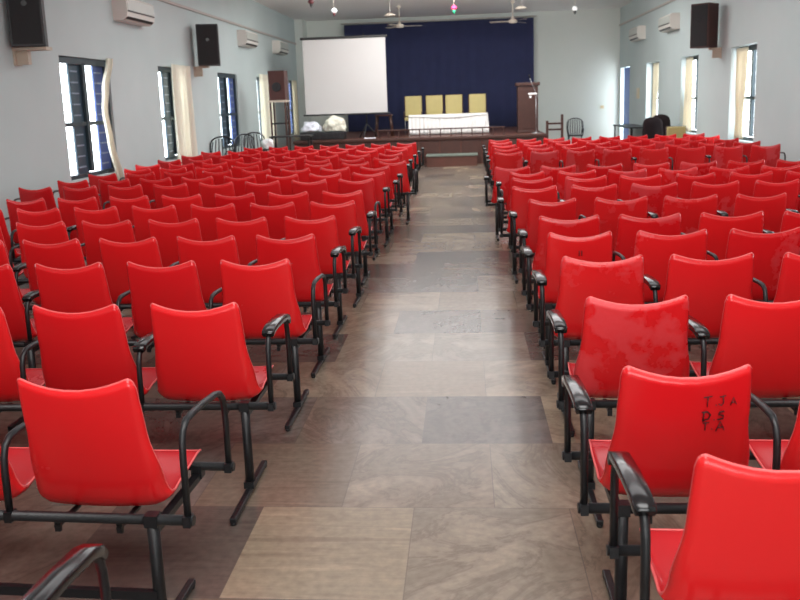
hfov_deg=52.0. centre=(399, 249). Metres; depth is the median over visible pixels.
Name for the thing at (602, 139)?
chair
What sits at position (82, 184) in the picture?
chair
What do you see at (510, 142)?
chair
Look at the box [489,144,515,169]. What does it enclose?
chair
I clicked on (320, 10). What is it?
ceiling
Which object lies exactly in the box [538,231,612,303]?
chair
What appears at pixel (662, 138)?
chair
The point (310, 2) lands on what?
hanging ornament
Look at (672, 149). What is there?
chair
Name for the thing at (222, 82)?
shutter
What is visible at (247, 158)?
chair
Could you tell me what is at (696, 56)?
window
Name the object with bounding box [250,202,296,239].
chair
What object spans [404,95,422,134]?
chair
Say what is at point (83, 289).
chair
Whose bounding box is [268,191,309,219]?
chair
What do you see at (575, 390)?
frame
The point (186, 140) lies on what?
window curtain
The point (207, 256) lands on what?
chair
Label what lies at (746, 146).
chair
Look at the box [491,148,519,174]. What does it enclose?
chair
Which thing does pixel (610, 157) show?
chair
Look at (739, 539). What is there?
chair
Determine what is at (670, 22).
air conditioner
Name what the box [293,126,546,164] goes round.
stage
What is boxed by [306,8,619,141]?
wall
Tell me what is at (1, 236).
chair
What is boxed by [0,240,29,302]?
chair
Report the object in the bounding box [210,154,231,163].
chair
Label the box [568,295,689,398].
chair
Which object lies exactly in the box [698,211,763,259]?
chair
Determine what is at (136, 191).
chair
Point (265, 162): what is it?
chair
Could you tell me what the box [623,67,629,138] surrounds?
door
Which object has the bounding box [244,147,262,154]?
chair
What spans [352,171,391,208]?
chair
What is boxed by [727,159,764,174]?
chair
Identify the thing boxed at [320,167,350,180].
chair
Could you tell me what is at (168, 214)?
chair
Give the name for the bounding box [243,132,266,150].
chair
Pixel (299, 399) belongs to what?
frame
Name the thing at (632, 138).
chair
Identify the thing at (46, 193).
chair
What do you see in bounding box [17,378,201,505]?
chair
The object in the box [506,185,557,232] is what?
chair
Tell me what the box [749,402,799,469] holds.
chair
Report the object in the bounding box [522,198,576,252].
chair
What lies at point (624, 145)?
chair
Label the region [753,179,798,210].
chair
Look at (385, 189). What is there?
frame
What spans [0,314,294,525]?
frame
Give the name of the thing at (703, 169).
chair
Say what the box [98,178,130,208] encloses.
chair
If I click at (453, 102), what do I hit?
chair
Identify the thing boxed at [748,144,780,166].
chair
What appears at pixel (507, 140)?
chair
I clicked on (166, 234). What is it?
chair
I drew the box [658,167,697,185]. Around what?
chair
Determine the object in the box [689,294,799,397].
chair
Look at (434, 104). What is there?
chair
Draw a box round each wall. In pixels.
[0,0,299,234]
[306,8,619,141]
[619,0,799,160]
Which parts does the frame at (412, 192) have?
armrest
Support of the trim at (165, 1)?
attached to the wall at (34, 153)
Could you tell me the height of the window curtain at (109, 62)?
1.952 m
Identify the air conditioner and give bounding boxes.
[111,0,154,26]
[237,30,257,47]
[272,40,288,54]
[629,25,645,41]
[658,13,679,32]
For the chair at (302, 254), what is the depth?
5.54 m
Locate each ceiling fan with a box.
[386,5,421,28]
[490,0,526,22]
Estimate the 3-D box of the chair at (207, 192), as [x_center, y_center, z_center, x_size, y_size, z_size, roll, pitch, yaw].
[-2.115,-0.580,9.788,0.506,0.509,0.488,-1,10,5]
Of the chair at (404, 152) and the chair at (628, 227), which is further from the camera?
the chair at (404, 152)
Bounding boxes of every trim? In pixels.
[158,0,296,44]
[294,19,311,132]
[619,0,674,25]
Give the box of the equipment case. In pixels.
[300,131,346,140]
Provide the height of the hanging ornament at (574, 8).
0.700 m
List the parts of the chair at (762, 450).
seat, backrest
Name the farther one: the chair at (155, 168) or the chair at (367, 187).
the chair at (155, 168)
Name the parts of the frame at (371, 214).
armrest, armrest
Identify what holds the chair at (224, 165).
on the frame at (408, 165)
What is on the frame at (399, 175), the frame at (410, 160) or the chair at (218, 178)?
the chair at (218, 178)
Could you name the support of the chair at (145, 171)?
on the frame at (412, 192)
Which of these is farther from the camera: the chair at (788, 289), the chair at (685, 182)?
the chair at (685, 182)
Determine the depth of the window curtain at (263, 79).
23.08 m
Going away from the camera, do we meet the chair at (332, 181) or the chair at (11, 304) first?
the chair at (11, 304)
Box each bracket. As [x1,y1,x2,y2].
[12,46,51,65]
[193,66,209,76]
[708,47,721,57]
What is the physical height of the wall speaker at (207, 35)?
0.840 m
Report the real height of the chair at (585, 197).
0.509 m
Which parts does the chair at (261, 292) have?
seat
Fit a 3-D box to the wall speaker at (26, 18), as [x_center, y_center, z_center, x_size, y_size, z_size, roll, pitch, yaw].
[-4.688,-2.974,10.292,0.400,0.840,0.358,-5,11,-17]
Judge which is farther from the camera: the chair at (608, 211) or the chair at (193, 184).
the chair at (193, 184)
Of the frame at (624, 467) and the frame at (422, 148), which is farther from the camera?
the frame at (422, 148)
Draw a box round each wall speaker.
[6,0,48,47]
[195,24,220,65]
[690,2,718,48]
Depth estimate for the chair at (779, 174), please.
9.33 m
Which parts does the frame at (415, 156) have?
armrest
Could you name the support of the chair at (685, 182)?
on the frame at (501, 191)
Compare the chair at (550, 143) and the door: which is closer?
the chair at (550, 143)
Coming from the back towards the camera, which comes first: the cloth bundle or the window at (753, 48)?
the cloth bundle
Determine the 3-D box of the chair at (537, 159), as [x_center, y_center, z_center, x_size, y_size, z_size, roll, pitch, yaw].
[2.344,-1.387,13.405,0.545,0.509,0.488,-1,10,4]
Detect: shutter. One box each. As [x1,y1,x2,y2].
[66,64,88,173]
[90,66,111,169]
[160,72,174,156]
[218,77,227,145]
[228,78,236,143]
[286,102,288,132]
[289,84,293,132]
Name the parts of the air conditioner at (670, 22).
panel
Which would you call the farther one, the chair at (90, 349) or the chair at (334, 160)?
the chair at (334, 160)
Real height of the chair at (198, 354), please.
0.509 m
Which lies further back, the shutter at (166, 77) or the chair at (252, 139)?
the chair at (252, 139)
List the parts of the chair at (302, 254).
seat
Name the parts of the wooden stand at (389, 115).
leg, leg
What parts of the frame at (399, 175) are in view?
armrest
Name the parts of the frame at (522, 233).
armrest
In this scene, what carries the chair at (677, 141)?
on the frame at (484, 149)
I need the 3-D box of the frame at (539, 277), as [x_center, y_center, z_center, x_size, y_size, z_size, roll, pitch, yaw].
[3.096,0.484,4.385,4.686,0.778,0.744,-1,10,5]
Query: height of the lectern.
1.390 m
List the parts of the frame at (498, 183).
armrest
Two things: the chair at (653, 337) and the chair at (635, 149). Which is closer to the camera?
the chair at (653, 337)
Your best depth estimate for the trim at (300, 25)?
27.97 m
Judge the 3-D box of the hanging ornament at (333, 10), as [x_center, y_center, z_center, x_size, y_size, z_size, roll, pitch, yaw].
[-1.691,-6.281,20.901,0.170,0.645,0.167,-1,10,5]
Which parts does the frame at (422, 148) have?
armrest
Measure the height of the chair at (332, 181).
0.509 m
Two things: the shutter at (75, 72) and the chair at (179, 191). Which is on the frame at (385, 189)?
the chair at (179, 191)
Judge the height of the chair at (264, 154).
0.509 m
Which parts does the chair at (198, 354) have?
seat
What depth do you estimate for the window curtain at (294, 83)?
27.24 m
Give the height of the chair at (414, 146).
0.509 m
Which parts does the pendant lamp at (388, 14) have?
lamp shade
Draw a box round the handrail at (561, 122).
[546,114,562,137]
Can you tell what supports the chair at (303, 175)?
on the frame at (399, 175)
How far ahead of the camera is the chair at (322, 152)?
16.22 m
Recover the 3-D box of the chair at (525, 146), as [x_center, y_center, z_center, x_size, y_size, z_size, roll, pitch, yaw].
[2.526,-1.760,15.430,0.544,0.509,0.488,-1,10,4]
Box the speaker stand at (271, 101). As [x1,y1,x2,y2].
[268,100,291,150]
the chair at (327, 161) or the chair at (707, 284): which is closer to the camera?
the chair at (707, 284)
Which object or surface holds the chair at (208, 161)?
on the frame at (410, 160)
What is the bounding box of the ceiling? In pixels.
[253,0,633,20]
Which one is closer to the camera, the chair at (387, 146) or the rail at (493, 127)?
the chair at (387, 146)
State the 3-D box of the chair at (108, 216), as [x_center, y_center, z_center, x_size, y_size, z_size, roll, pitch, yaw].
[-2.763,-0.188,7.748,0.506,0.509,0.488,-1,10,5]
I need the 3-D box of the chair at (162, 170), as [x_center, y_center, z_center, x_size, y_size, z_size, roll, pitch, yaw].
[-3.361,-1.025,12.479,0.506,0.509,0.488,-1,10,5]
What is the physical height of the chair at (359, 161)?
0.509 m
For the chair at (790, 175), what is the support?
on the frame at (501, 191)
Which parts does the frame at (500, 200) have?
armrest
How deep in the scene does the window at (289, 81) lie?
27.25 m
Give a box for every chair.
[0,209,20,257]
[0,228,23,276]
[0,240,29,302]
[0,264,36,340]
[0,307,44,401]
[0,445,34,500]
[6,198,46,242]
[16,221,86,277]
[17,207,61,225]
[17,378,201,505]
[18,186,56,209]
[22,238,85,304]
[32,304,156,394]
[34,262,132,332]
[57,179,88,198]
[57,197,98,239]
[63,185,102,209]
[74,206,119,256]
[82,220,134,265]
[88,173,117,203]
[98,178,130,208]
[99,237,162,303]
[108,184,143,198]
[109,195,150,236]
[124,168,150,178]
[126,172,155,186]
[127,260,206,337]
[132,205,178,241]
[135,164,160,179]
[140,177,171,208]
[148,218,201,266]
[150,302,273,400]
[153,183,188,208]
[158,159,181,168]
[160,167,186,179]
[161,194,202,222]
[164,171,193,185]
[169,163,195,178]
[177,235,239,302]
[181,155,202,164]
[181,176,213,196]
[189,158,212,173]
[191,203,236,240]
[195,166,222,178]
[199,182,234,207]
[201,151,220,159]
[202,162,228,171]
[203,170,232,184]
[210,136,235,155]
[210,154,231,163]
[214,193,255,221]
[216,217,269,265]
[220,157,243,171]
[220,258,311,338]
[224,133,254,154]
[224,175,256,196]
[228,150,247,159]
[232,165,258,177]
[236,161,262,170]
[239,153,260,162]
[242,169,270,183]
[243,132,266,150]
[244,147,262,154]
[245,180,280,205]
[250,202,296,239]
[251,156,274,170]
[255,149,274,158]
[256,234,332,301]
[266,174,298,194]
[268,152,289,161]
[268,164,295,176]
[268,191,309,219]
[269,146,287,153]
[270,160,296,170]
[281,168,309,182]
[282,148,301,157]
[283,156,306,170]
[284,215,349,273]
[292,179,327,203]
[294,145,312,152]
[297,151,318,160]
[304,159,329,168]
[305,163,332,175]
[309,148,328,156]
[309,173,341,193]
[310,200,365,251]
[315,155,338,169]
[320,144,338,151]
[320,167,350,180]
[322,190,371,235]
[326,150,347,159]
[336,147,356,155]
[338,178,381,217]
[339,158,364,168]
[341,162,369,180]
[345,144,364,150]
[346,154,371,168]
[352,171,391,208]
[356,149,378,168]
[360,166,394,198]
[364,146,384,156]
[371,143,390,149]
[373,157,399,168]
[379,153,402,161]
[379,161,410,192]
[385,148,408,172]
[391,145,413,168]
[397,142,417,163]
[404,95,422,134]
[424,95,443,114]
[445,94,462,113]
[468,93,486,112]
[487,139,509,154]
[489,141,511,164]
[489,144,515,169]
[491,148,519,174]
[491,166,529,202]
[492,151,522,180]
[504,171,544,210]
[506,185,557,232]
[507,177,552,219]
[516,138,535,147]
[519,140,540,153]
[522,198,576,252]
[523,143,546,165]
[525,147,552,166]
[530,150,558,173]
[531,215,599,274]
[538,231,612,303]
[540,164,575,185]
[543,137,564,147]
[548,139,570,150]
[554,254,643,338]
[555,142,577,160]
[557,169,595,198]
[560,146,585,167]
[564,175,606,199]
[565,149,594,172]
[566,118,583,139]
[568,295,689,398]
[570,184,616,219]
[571,136,591,143]
[577,139,599,147]
[586,141,609,150]
[586,163,622,177]
[589,364,751,496]
[593,196,647,250]
[595,145,620,165]
[599,135,619,143]
[602,148,631,171]
[607,138,629,146]
[607,168,646,195]
[614,213,680,260]
[617,174,661,200]
[618,140,640,149]
[627,135,647,142]
[629,144,655,170]
[630,182,677,218]
[633,162,669,176]
[634,229,706,301]
[636,137,659,145]
[638,147,667,164]
[639,454,799,599]
[642,117,662,138]
[649,139,673,148]
[653,114,670,135]
[655,134,676,141]
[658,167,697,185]
[662,194,717,233]
[662,253,753,337]
[664,143,689,169]
[666,126,685,137]
[666,136,689,144]
[673,146,705,169]
[675,172,715,198]
[680,161,716,175]
[681,139,706,147]
[683,133,704,140]
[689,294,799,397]
[690,180,738,216]
[696,135,719,143]
[698,142,724,162]
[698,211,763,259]
[709,165,748,184]
[712,145,742,168]
[714,138,738,146]
[725,227,799,299]
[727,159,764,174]
[729,171,772,196]
[733,141,760,162]
[733,193,786,232]
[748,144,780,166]
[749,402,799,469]
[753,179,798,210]
[760,164,799,182]
[773,252,799,302]
[776,159,799,167]
[780,210,799,231]
[784,170,799,212]
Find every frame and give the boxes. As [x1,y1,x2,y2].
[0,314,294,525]
[0,390,234,599]
[4,201,382,285]
[7,273,330,431]
[9,226,362,339]
[10,211,377,307]
[12,245,347,377]
[13,187,390,264]
[20,544,110,599]
[53,180,399,246]
[119,169,418,224]
[181,154,416,196]
[389,173,403,234]
[399,164,410,216]
[402,159,412,207]
[412,151,420,189]
[417,147,424,183]
[483,148,492,187]
[484,175,505,240]
[485,151,493,190]
[486,152,785,182]
[496,181,511,252]
[497,195,799,283]
[500,189,559,223]
[509,208,798,310]
[517,228,773,347]
[520,245,773,384]
[532,270,767,436]
[546,310,799,527]
[562,375,780,599]
[606,451,656,599]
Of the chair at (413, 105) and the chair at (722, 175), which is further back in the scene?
the chair at (413, 105)
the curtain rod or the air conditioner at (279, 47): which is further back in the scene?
the curtain rod
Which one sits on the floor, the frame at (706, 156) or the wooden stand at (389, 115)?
the frame at (706, 156)
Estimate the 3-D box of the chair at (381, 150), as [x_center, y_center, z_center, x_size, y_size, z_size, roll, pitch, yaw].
[-0.487,-1.832,16.394,0.506,0.509,0.488,-1,10,5]
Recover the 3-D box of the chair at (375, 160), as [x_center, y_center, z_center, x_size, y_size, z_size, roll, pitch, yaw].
[-0.193,-1.242,13.082,0.507,0.509,0.488,-1,10,4]
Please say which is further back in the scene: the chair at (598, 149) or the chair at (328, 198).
the chair at (598, 149)
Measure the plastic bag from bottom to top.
0.302 m
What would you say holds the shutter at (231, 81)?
attached to the window at (222, 77)
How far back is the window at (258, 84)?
23.11 m
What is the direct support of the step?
on the floor
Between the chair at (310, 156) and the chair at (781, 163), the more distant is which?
the chair at (310, 156)
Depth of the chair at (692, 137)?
17.00 m
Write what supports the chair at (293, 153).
on the frame at (419, 152)
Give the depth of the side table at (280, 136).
19.78 m
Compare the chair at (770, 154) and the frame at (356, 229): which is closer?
the frame at (356, 229)
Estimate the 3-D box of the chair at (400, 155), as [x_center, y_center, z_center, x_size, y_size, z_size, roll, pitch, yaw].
[-0.135,-1.429,14.103,0.506,0.509,0.488,-1,10,4]
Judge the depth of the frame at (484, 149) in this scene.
16.38 m
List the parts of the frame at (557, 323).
armrest, armrest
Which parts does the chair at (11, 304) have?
seat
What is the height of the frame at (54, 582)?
0.778 m
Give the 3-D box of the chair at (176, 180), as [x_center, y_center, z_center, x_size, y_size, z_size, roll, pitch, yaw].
[-3.050,-0.881,11.629,0.506,0.509,0.488,-1,10,5]
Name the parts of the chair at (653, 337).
seat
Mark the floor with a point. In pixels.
(421, 459)
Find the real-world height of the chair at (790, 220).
0.509 m
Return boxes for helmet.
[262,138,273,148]
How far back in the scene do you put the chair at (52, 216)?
7.54 m
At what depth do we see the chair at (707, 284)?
4.40 m
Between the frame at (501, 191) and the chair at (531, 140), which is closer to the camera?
the frame at (501, 191)
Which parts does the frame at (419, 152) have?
armrest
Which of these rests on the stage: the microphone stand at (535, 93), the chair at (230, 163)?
the microphone stand at (535, 93)
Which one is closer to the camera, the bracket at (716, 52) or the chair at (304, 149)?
the bracket at (716, 52)
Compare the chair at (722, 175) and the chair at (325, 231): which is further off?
the chair at (722, 175)
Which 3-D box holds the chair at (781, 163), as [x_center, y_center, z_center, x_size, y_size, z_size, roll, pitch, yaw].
[4.872,-0.915,10.328,0.506,0.509,0.488,-1,10,5]
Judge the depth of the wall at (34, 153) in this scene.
13.89 m
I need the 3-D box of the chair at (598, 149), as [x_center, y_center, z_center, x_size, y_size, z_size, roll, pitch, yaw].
[3.578,-1.580,14.238,0.544,0.509,0.488,-1,10,5]
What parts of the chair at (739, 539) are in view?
seat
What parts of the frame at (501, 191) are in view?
armrest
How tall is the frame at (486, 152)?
0.778 m
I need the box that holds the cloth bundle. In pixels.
[322,115,345,131]
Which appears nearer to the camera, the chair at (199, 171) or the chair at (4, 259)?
the chair at (4, 259)
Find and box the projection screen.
[300,33,389,137]
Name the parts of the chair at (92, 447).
seat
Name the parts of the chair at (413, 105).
backrest, frame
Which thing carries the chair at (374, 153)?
on the frame at (415, 156)
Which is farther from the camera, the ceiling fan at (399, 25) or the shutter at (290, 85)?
the shutter at (290, 85)
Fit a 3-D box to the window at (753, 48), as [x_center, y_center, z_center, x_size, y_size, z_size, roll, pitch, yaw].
[6.752,-2.998,15.663,0.097,1.800,1.470,-1,10,5]
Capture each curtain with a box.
[102,58,123,180]
[171,64,197,163]
[259,74,277,145]
[292,80,299,139]
[344,17,533,131]
[652,62,658,116]
[683,57,692,131]
[734,47,748,138]
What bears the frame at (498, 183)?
on the floor
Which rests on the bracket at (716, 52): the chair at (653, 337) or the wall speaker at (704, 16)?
the wall speaker at (704, 16)
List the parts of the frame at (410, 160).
armrest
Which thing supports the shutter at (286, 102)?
attached to the window at (289, 81)
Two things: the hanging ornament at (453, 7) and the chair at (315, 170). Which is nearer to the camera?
the chair at (315, 170)
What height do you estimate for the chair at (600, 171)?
0.509 m
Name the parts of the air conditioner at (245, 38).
panel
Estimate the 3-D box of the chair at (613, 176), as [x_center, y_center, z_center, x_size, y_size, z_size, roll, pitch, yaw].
[2.647,-0.729,9.721,0.544,0.509,0.488,-1,10,4]
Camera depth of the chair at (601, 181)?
8.80 m
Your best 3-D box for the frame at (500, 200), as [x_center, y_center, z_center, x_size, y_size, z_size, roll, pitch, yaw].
[3.314,-0.172,7.962,4.686,0.778,0.744,-1,10,4]
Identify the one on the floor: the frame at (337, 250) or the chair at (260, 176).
the frame at (337, 250)
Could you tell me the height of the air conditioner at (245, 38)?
0.380 m
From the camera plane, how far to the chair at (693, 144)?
14.94 m
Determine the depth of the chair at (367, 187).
9.42 m
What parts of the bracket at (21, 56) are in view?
wall plate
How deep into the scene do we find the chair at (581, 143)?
16.18 m
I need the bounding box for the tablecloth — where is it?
[408,113,488,134]
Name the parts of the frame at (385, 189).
armrest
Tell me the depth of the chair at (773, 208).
6.84 m
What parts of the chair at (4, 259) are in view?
seat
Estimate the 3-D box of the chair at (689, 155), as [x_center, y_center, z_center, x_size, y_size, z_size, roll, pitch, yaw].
[4.632,-1.431,13.222,0.544,0.509,0.488,-1,10,4]
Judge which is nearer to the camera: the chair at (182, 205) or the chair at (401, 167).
the chair at (182, 205)
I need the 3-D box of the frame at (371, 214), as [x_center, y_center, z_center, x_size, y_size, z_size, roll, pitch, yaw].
[-2.468,0.091,7.595,4.497,0.778,0.744,-1,10,5]
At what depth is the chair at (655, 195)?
7.91 m
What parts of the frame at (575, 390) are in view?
armrest, armrest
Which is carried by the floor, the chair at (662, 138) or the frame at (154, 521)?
the frame at (154, 521)
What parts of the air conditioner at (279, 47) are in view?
panel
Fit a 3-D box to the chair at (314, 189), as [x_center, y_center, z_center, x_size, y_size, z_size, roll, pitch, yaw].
[-1.024,-0.601,9.699,0.506,0.509,0.488,-1,10,5]
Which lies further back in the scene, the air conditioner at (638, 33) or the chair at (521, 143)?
the air conditioner at (638, 33)
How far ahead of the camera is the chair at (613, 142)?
16.13 m
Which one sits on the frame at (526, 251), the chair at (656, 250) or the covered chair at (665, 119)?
the chair at (656, 250)
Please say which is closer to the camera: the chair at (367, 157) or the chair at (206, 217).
the chair at (206, 217)
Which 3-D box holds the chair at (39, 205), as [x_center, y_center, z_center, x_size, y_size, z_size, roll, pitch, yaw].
[-3.831,-0.321,8.682,0.506,0.509,0.488,-1,10,4]
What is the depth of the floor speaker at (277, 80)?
20.48 m
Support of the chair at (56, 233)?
on the frame at (356, 229)
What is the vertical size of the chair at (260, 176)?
0.509 m
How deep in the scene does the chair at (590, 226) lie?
5.95 m
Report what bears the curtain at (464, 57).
hanging from the curtain rod
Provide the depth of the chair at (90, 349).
3.75 m
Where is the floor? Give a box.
[0,164,799,599]
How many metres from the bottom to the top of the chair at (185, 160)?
0.509 m
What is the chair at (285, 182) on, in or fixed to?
on the frame at (395, 182)
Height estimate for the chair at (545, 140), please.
0.509 m
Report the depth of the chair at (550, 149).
14.07 m
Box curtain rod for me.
[341,15,536,24]
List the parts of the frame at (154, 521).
armrest, armrest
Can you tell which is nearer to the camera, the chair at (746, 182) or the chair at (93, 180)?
the chair at (746, 182)
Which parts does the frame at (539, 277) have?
armrest, armrest, armrest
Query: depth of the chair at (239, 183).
10.36 m
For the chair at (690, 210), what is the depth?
6.88 m
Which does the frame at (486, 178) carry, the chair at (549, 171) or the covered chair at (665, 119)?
the chair at (549, 171)
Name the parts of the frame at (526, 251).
armrest, armrest, armrest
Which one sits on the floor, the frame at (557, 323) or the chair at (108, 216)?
the frame at (557, 323)
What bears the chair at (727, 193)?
on the frame at (500, 200)
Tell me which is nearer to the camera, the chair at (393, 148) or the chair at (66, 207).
the chair at (66, 207)
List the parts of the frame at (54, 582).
armrest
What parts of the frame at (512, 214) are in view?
armrest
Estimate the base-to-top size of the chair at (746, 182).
0.509 m
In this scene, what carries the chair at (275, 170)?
on the frame at (412, 192)
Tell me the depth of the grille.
16.68 m
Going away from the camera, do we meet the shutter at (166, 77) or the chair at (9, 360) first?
the chair at (9, 360)
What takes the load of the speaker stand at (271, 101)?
on the floor
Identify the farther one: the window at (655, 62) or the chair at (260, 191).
the window at (655, 62)
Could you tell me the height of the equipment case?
0.220 m
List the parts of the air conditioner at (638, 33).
panel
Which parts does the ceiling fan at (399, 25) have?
motor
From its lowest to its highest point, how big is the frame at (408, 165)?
0.778 m
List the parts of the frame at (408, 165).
armrest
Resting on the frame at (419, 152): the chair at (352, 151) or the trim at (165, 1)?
the chair at (352, 151)
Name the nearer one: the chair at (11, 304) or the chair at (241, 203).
the chair at (11, 304)
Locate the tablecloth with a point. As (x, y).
(458, 120)
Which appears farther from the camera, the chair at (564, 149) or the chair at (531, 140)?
the chair at (531, 140)
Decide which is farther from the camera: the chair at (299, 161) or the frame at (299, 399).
the chair at (299, 161)
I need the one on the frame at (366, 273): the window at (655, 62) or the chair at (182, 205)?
the chair at (182, 205)
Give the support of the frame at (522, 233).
on the floor
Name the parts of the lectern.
panel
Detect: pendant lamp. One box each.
[384,0,395,16]
[515,5,526,9]
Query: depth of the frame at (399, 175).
11.21 m
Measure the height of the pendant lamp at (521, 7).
0.480 m
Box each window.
[58,55,114,179]
[158,66,177,160]
[217,73,238,148]
[256,77,261,140]
[286,80,293,134]
[652,62,658,114]
[686,55,698,132]
[740,44,756,140]
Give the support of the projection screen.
on the stage
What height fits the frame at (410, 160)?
0.778 m
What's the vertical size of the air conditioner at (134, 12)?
0.380 m
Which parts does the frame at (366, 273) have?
armrest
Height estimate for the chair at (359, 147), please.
0.509 m
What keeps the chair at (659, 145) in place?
on the frame at (486, 152)
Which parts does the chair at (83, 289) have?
seat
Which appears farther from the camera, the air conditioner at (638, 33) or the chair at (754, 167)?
the air conditioner at (638, 33)
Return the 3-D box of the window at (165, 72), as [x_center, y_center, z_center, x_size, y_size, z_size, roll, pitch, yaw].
[-4.497,-2.696,16.195,0.100,1.770,1.650,-1,10,5]
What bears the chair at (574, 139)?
on the frame
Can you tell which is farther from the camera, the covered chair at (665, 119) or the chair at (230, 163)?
the covered chair at (665, 119)
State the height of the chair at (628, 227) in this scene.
0.509 m
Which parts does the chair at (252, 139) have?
backrest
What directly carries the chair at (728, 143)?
on the frame at (486, 152)
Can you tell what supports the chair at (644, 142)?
on the frame at (484, 149)
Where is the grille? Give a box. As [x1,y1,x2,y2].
[691,4,707,46]
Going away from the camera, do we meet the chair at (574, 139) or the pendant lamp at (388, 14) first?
the chair at (574, 139)
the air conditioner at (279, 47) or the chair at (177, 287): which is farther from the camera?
the air conditioner at (279, 47)
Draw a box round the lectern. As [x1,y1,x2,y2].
[515,82,539,132]
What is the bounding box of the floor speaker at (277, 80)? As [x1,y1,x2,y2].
[268,70,288,100]
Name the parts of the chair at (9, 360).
backrest, seat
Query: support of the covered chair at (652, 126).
on the floor
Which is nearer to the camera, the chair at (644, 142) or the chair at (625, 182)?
the chair at (625, 182)
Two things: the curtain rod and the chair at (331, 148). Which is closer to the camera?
the chair at (331, 148)
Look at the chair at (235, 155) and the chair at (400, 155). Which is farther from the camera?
the chair at (235, 155)
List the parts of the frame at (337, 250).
armrest, armrest, armrest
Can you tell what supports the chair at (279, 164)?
on the frame at (408, 165)
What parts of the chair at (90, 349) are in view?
seat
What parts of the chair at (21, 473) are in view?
seat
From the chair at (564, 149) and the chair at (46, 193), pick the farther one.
the chair at (564, 149)
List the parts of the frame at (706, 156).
armrest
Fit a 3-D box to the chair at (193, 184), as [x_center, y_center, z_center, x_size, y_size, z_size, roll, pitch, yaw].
[-2.554,-0.723,10.662,0.506,0.509,0.488,-1,10,4]
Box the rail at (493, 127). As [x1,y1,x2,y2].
[377,126,504,138]
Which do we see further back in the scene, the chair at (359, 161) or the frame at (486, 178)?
the chair at (359, 161)
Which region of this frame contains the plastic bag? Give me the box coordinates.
[301,121,321,131]
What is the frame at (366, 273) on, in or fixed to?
on the floor
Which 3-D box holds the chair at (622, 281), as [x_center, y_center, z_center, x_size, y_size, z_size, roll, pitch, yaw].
[1.114,0.238,4.674,0.544,0.509,0.488,-1,10,4]
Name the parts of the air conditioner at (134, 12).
panel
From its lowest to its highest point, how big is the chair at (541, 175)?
0.509 m
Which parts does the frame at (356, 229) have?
armrest, armrest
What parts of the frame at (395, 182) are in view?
armrest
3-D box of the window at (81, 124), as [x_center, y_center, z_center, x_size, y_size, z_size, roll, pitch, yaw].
[-4.786,-2.011,12.468,0.100,1.770,1.650,-1,10,5]
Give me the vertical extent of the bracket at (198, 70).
0.220 m
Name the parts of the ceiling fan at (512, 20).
motor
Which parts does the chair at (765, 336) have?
seat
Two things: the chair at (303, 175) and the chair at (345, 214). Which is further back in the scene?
the chair at (303, 175)
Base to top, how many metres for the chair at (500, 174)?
0.509 m
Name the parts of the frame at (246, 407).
armrest, armrest, armrest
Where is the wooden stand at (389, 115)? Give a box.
[374,114,393,136]
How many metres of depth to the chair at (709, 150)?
13.85 m
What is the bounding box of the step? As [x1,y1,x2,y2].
[426,153,477,166]
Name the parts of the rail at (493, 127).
rail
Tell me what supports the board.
attached to the wall at (773, 25)
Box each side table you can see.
[269,134,313,147]
[613,124,642,136]
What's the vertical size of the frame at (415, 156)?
0.778 m
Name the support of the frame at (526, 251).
on the floor
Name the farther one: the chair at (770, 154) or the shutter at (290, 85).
the shutter at (290, 85)
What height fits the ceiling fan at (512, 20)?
0.660 m
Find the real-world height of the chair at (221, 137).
1.131 m
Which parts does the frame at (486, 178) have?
armrest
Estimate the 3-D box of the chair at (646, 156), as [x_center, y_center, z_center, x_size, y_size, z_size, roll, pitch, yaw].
[4.061,-1.420,13.268,0.544,0.509,0.488,-1,10,5]
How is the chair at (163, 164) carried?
on the frame at (410, 160)
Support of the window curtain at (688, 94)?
hanging from the window at (696, 56)
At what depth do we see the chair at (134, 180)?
11.42 m
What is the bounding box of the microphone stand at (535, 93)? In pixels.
[528,74,540,132]
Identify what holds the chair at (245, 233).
on the frame at (356, 229)
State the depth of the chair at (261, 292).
4.70 m
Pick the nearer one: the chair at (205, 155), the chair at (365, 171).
the chair at (365, 171)
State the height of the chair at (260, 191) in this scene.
0.509 m
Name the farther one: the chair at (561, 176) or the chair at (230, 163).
the chair at (230, 163)
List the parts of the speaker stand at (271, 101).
leg, leg, leg, leg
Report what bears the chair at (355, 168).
on the frame at (412, 192)
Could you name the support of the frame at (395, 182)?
on the floor
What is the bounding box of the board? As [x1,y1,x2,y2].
[636,88,638,98]
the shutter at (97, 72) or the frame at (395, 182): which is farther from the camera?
the shutter at (97, 72)
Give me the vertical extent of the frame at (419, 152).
0.778 m
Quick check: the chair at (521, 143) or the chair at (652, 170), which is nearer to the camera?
the chair at (652, 170)
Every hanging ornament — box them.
[308,0,313,7]
[331,0,336,16]
[451,5,456,13]
[572,6,577,13]
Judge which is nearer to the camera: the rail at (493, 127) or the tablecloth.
the rail at (493, 127)
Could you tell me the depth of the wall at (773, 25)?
16.71 m
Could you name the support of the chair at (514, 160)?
on the frame at (706, 156)
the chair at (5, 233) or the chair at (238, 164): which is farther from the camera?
the chair at (238, 164)
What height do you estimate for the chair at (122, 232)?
0.509 m
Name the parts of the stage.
panel, edge moulding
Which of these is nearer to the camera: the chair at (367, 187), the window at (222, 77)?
the chair at (367, 187)
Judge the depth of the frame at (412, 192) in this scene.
12.02 m
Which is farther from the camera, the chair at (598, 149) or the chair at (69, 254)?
the chair at (598, 149)
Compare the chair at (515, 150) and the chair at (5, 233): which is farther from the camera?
the chair at (515, 150)
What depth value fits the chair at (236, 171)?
12.14 m
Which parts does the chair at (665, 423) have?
seat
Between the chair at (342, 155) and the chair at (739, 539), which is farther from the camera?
the chair at (342, 155)
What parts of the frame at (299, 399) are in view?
armrest, armrest, armrest, armrest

